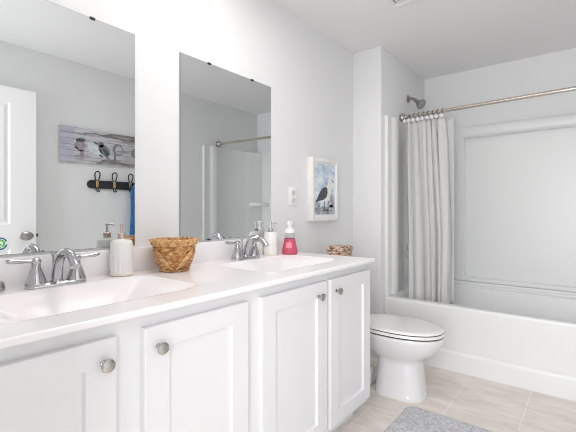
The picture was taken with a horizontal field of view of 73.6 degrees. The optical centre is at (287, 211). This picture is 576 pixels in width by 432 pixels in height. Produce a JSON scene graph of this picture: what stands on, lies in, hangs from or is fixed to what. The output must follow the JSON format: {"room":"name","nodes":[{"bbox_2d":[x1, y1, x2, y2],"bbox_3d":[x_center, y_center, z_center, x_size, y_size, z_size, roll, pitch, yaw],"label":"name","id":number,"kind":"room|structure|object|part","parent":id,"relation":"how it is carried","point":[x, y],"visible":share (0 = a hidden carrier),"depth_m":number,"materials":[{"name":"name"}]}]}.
{"room":"bathroom","nodes":[
{"label":"bathroom","id":0,"kind":"room"},
{"bbox_2d":[0,0,352,257],"bbox_3d":[-0.056,-0.079,2.509,0.100,2.440,3.972,0,0,38],"label":"wall","id":1,"kind":"structure","parent":0,"point":[309,75],"depth_m":2.22,"materials":[{"name":"white paint"}]},
{"bbox_2d":[0,0,134,254],"bbox_3d":[-0.861,-0.306,1.396,0.010,0.911,0.656,0,0,38],"label":"wall mirror","id":2,"kind":"object","parent":1,"relation":"attached to","point":[67,76],"visible":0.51,"depth_m":1.43,"materials":[{"name":"clear glass"}]},
{"bbox_2d":[0,236,284,288],"bbox_3d":[-0.581,0.214,1.745,0.020,0.117,1.862,0,0,38],"label":"backsplash","id":3,"kind":"structure","parent":1,"relation":"attached to","point":[13,275],"depth_m":1.54,"materials":[{"name":"stone"}]},
{"bbox_2d":[180,52,270,239],"bbox_3d":[-0.309,-0.306,2.097,0.010,0.911,0.663,0,0,38],"label":"wall mirror","id":4,"kind":"object","parent":1,"relation":"attached to","point":[225,115],"visible":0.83,"depth_m":2.05,"materials":[{"name":"clear glass"}]},
{"bbox_2d":[289,187,296,205],"bbox_3d":[0.034,-0.097,2.534,0.009,0.119,0.088,0,0,38],"label":"wall outlet","id":5,"kind":"object","parent":1,"relation":"attached to","point":[292,191],"visible":1,"depth_m":2.53,"materials":[{"name":"white plastic"}]},
{"bbox_2d":[307,156,337,220],"bbox_3d":[0.257,-0.154,2.786,0.047,0.443,0.344,0,0,38],"label":"framed picture","id":6,"kind":"object","parent":1,"relation":"attached to","point":[322,174],"visible":1,"depth_m":2.74,"materials":[{"name":"white wood"}]},
{"bbox_2d":[315,161,334,216],"bbox_3d":[0.254,-0.154,2.789,0.036,0.395,0.296,0,0,38],"label":"print","id":7,"kind":"object","parent":6,"relation":"attached to","point":[324,170],"depth_m":2.77,"materials":[{"name":"multicoloured"}]},
{"bbox_2d":[353,46,423,313],"bbox_3d":[0.941,-0.079,3.491,0.251,2.440,0.993,0,0,38],"label":"wall","id":8,"kind":"structure","parent":0,"point":[382,84],"depth_m":3.10,"materials":[{"name":"white paint"}]},
{"bbox_2d":[407,95,425,108],"bbox_3d":[1.136,-0.972,3.407,0.158,0.147,0.092,0,0,38],"label":"shower fixture","id":9,"kind":"object","parent":8,"relation":"attached to","point":[420,104],"visible":1,"depth_m":3.39,"materials":[{"name":"grey metal"}]},
{"bbox_2d":[272,0,575,79],"bbox_3d":[0.770,-1.349,1.858,2.204,0.100,3.972,0,0,38],"label":"ceiling","id":10,"kind":"structure","parent":0,"point":[432,38],"depth_m":2.74,"materials":[{"name":"white paint"}]},
{"bbox_2d":[383,0,419,9],"bbox_3d":[0.695,-1.292,2.221,0.340,0.013,0.340,0,0,38],"label":"ceiling vent","id":11,"kind":"object","parent":10,"relation":"in","point":[393,4],"visible":1,"depth_m":2.38,"materials":[{"name":"white plastic"}]},
{"bbox_2d":[334,354,575,431],"bbox_3d":[0.383,1.191,1.367,2.204,0.100,5.222,0,0,38],"label":"floor","id":12,"kind":"structure","parent":0,"point":[489,405],"depth_m":2.25,"materials":[{"name":"tile"}]},
{"bbox_2d":[0,264,369,431],"bbox_3d":[-0.339,0.708,1.557,0.630,0.866,1.846,0,0,38],"label":"vanity cabinet","id":13,"kind":"object","parent":12,"relation":"on","point":[292,356],"visible":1,"depth_m":1.24,"materials":[{"name":"white paint"}]},
{"bbox_3d":[-0.567,0.665,0.828,0.020,0.695,0.403,0,0,38],"label":"door","id":14,"kind":"part","parent":13,"relation":"part of","materials":[{"name":"white paint"}]},
{"bbox_3d":[-0.443,0.377,0.943,0.032,0.034,0.034,0,0,38],"label":"knob","id":15,"kind":"part","parent":13,"relation":"part of","materials":[{"name":"silver metal"}]},
{"bbox_3d":[-0.349,0.377,1.063,0.032,0.034,0.034,0,0,38],"label":"knob","id":16,"kind":"part","parent":13,"relation":"part of","materials":[{"name":"silver metal"}]},
{"bbox_2d":[0,236,374,348],"bbox_3d":[-0.344,0.260,1.558,0.624,0.209,1.866,0,0,38],"label":"countertop","id":17,"kind":"structure","parent":13,"relation":"on","point":[26,316],"depth_m":1.36,"materials":[{"name":"stone"}]},
{"bbox_2d":[0,281,4,290],"bbox_3d":[-0.937,0.240,1.237,0.047,0.034,0.047,0,0,38],"label":"jar","id":18,"kind":"object","parent":17,"relation":"on","point":[2,284],"visible":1,"depth_m":1.24,"materials":[{"name":"silver metal"}]},
{"bbox_2d":[5,248,99,289],"bbox_3d":[-0.794,0.190,1.341,0.226,0.134,0.226,0,0,-4],"label":"faucet","id":19,"kind":"object","parent":17,"relation":"on","point":[36,279],"visible":1,"depth_m":1.29,"materials":[{"name":"silver metal"}]},
{"bbox_3d":[-0.871,0.164,1.256,0.016,0.020,0.086,0,0,38],"label":"lever","id":20,"kind":"part","parent":19,"relation":"part of","materials":[{"name":"silver metal"}]},
{"bbox_3d":[-0.844,0.201,1.290,0.066,0.092,0.066,0,0,38],"label":"handle","id":21,"kind":"part","parent":19,"relation":"part of","materials":[{"name":"silver metal"}]},
{"bbox_3d":[-0.828,0.194,1.359,0.015,0.101,0.015,0,0,38],"label":"lift rod","id":22,"kind":"part","parent":19,"relation":"part of","materials":[{"name":"silver metal"}]},
{"bbox_3d":[-0.805,0.249,1.341,0.062,0.015,0.196,0,0,38],"label":"plate","id":23,"kind":"part","parent":19,"relation":"part of","materials":[{"name":"silver metal"}]},
{"bbox_3d":[-0.750,0.185,1.297,0.181,0.124,0.042,0,0,38],"label":"spout","id":24,"kind":"part","parent":19,"relation":"part of","materials":[{"name":"silver metal"}]},
{"bbox_3d":[-0.765,0.201,1.391,0.066,0.092,0.066,0,0,38],"label":"handle","id":25,"kind":"part","parent":19,"relation":"part of","materials":[{"name":"silver metal"}]},
{"bbox_3d":[-0.739,0.164,1.425,0.016,0.020,0.086,0,0,38],"label":"lever","id":26,"kind":"part","parent":19,"relation":"part of","materials":[{"name":"silver metal"}]},
{"bbox_2d":[0,276,195,322],"bbox_3d":[-0.620,0.311,1.213,0.364,0.108,0.600,0,0,38],"label":"basin","id":27,"kind":"object","parent":17,"relation":"in","point":[20,306],"depth_m":1.32,"materials":[{"name":"white ceramic"}]},
{"bbox_2d":[109,224,132,276],"bbox_3d":[-0.668,0.153,1.545,0.088,0.207,0.088,0,0,38],"label":"soap dispenser","id":28,"kind":"object","parent":17,"relation":"on","point":[121,249],"visible":1,"depth_m":1.51,"materials":[{"name":"white ceramic"}]},
{"bbox_2d":[109,239,132,273],"bbox_3d":[-0.668,0.183,1.545,0.086,0.147,0.088,0,0,38],"label":"bottle","id":29,"kind":"object","parent":28,"relation":"on","point":[121,250],"depth_m":1.51,"materials":[{"name":"white ceramic"}]},
{"bbox_2d":[149,234,198,271],"bbox_3d":[-0.493,0.180,1.671,0.198,0.152,0.197,0,0,38],"label":"wicker basket","id":30,"kind":"object","parent":17,"relation":"on","point":[171,254],"visible":1,"depth_m":1.60,"materials":[{"name":"brown wicker"}]},
{"bbox_2d":[225,235,268,260],"bbox_3d":[-0.215,0.190,2.076,0.226,0.134,0.226,0,0,-4],"label":"faucet","id":31,"kind":"object","parent":17,"relation":"on","point":[247,253],"visible":1,"depth_m":2.03,"materials":[{"name":"silver metal"}]},
{"bbox_3d":[-0.266,0.201,2.025,0.066,0.092,0.066,0,0,38],"label":"handle","id":32,"kind":"part","parent":31,"relation":"part of","materials":[{"name":"silver metal"}]},
{"bbox_3d":[-0.226,0.249,2.075,0.062,0.015,0.196,0,0,38],"label":"plate","id":33,"kind":"part","parent":31,"relation":"part of","materials":[{"name":"silver metal"}]},
{"bbox_3d":[-0.187,0.201,2.125,0.066,0.092,0.066,0,0,38],"label":"handle","id":34,"kind":"part","parent":31,"relation":"part of","materials":[{"name":"silver metal"}]},
{"bbox_3d":[-0.172,0.185,2.032,0.181,0.124,0.042,0,0,38],"label":"spout","id":35,"kind":"part","parent":31,"relation":"part of","materials":[{"name":"silver metal"}]},
{"bbox_2d":[264,222,277,255],"bbox_3d":[-0.101,0.159,2.264,0.082,0.195,0.082,0,0,38],"label":"soap dispenser","id":36,"kind":"object","parent":17,"relation":"on","point":[270,236],"visible":0.98,"depth_m":2.23,"materials":[{"name":"white ceramic"}]},
{"bbox_2d":[264,232,277,253],"bbox_3d":[-0.101,0.188,2.264,0.080,0.137,0.080,0,0,38],"label":"bottle","id":37,"kind":"object","parent":36,"relation":"on","point":[271,237],"depth_m":2.23,"materials":[{"name":"white ceramic"}]},
{"bbox_2d":[216,255,336,271],"bbox_3d":[-0.040,0.311,1.950,0.364,0.108,0.578,0,0,38],"label":"basin","id":38,"kind":"object","parent":17,"relation":"in","point":[277,263],"depth_m":2.10,"materials":[{"name":"white ceramic"}]},
{"bbox_2d":[282,221,297,254],"bbox_3d":[0.011,0.158,2.311,0.095,0.195,0.095,0,0,38],"label":"soap bottle","id":39,"kind":"object","parent":17,"relation":"on","point":[289,245],"visible":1,"depth_m":2.28,"materials":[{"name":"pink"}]},
{"bbox_2d":[326,245,352,255],"bbox_3d":[0.359,0.312,2.689,0.138,0.142,0.158,0,0,38],"label":"woven box","id":40,"kind":"object","parent":17,"relation":"on","point":[342,250],"visible":0.48,"depth_m":2.64,"materials":[{"name":"brown wicker"}]},
{"bbox_3d":[0.359,0.257,2.689,0.138,0.032,0.158,0,0,38],"label":"lid","id":41,"kind":"part","parent":40,"relation":"part of","materials":[{"name":"brown wicker"}]},
{"bbox_3d":[-0.270,0.665,1.205,0.020,0.695,0.403,0,0,38],"label":"door","id":42,"kind":"part","parent":13,"relation":"part of","materials":[{"name":"white paint"}]},
{"bbox_3d":[0.035,0.665,1.592,0.020,0.695,0.445,0,0,38],"label":"door","id":43,"kind":"part","parent":13,"relation":"part of","materials":[{"name":"white paint"}]},
{"bbox_3d":[0.147,0.378,1.692,0.032,0.034,0.034,0,0,38],"label":"knob","id":44,"kind":"part","parent":13,"relation":"part of","materials":[{"name":"silver metal"}]},
{"bbox_3d":[0.241,0.377,1.811,0.032,0.034,0.034,0,0,38],"label":"knob","id":45,"kind":"part","parent":13,"relation":"part of","materials":[{"name":"silver metal"}]},
{"bbox_3d":[0.316,0.665,1.949,0.020,0.695,0.409,0,0,38],"label":"door","id":46,"kind":"part","parent":13,"relation":"part of","materials":[{"name":"white paint"}]},
{"bbox_2d":[370,314,444,402],"bbox_3d":[0.585,0.762,2.543,0.858,0.757,0.466,0,0,38],"label":"toilet","id":47,"kind":"object","parent":12,"relation":"on","point":[401,344],"visible":0.47,"depth_m":2.32,"materials":[{"name":"white ceramic"}]},
{"bbox_3d":[0.709,0.739,2.446,0.545,0.018,0.374,0,0,38],"label":"seat","id":48,"kind":"part","parent":47,"relation":"part of","materials":[{"name":"white plastic"}]},
{"bbox_3d":[0.707,0.716,2.448,0.544,0.021,0.370,0,0,38],"label":"lid","id":49,"kind":"part","parent":47,"relation":"part of","materials":[{"name":"white plastic"}]},
{"bbox_2d":[384,406,492,431],"bbox_3d":[0.658,1.129,1.776,0.520,0.022,0.805,0,0,38],"label":"bath rug","id":50,"kind":"object","parent":12,"relation":"on","point":[412,419],"visible":1,"depth_m":2.03,"materials":[{"name":"grey fabric"}]},
{"bbox_2d":[385,279,575,401],"bbox_3d":[1.743,0.891,2.891,1.751,0.500,0.942,0,0,38],"label":"bathtub","id":51,"kind":"object","parent":12,"relation":"on","point":[522,337],"visible":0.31,"depth_m":2.64,"materials":[{"name":"white ceramic"}]},
{"bbox_2d":[424,48,575,128],"bbox_3d":[1.968,-0.079,3.378,2.004,2.440,0.100,0,0,38],"label":"wall","id":52,"kind":"structure","parent":0,"point":[555,70],"depth_m":3.35,"materials":[{"name":"white paint"}]},
{"bbox_2d":[385,113,575,296],"bbox_3d":[1.746,-0.045,2.895,1.751,1.448,0.932,0,0,38],"label":"shower surround","id":53,"kind":"object","parent":52,"relation":"attached to","point":[515,181],"visible":0.78,"depth_m":3.28,"materials":[{"name":"white plastic"}]},
{"bbox_3d":[1.106,-0.043,3.400,0.120,1.444,0.932,0,0,38],"label":"panel","id":54,"kind":"part","parent":53,"relation":"part of","materials":[{"name":"white plastic"}]},
{"bbox_2d":[399,86,575,121],"bbox_3d":[1.631,-0.805,2.748,1.758,0.072,0.072,0,0,41],"label":"curtain rod","id":55,"kind":"object","parent":53,"relation":"attached to","point":[568,89],"visible":0.88,"depth_m":2.83,"materials":[{"name":"silver metal"}]},
{"bbox_2d":[405,116,450,303],"bbox_3d":[1.145,-0.005,3.185,0.373,1.521,0.130,0,0,38],"label":"shower curtain","id":56,"kind":"object","parent":55,"relation":"hanging from","point":[428,184],"visible":0.98,"depth_m":3.16,"materials":[{"name":"grey fabric"}]},
{"bbox_2d":[436,116,453,303],"bbox_3d":[1.242,-0.009,3.214,0.269,1.529,0.019,0,0,38],"label":"liner","id":57,"kind":"object","parent":55,"relation":"hanging from","point":[449,121],"visible":0.12,"depth_m":3.14,"materials":[{"name":"white plastic"}]},
{"bbox_3d":[2.023,-0.064,3.245,1.509,1.402,0.039,0,0,38],"label":"panel","id":58,"kind":"part","parent":53,"relation":"part of","materials":[{"name":"white plastic"}]},
{"bbox_3d":[2.000,-0.717,3.216,1.007,0.104,0.036,0,0,38],"label":"rail","id":59,"kind":"part","parent":53,"relation":"part of","materials":[{"name":"white plastic"}]}
]}

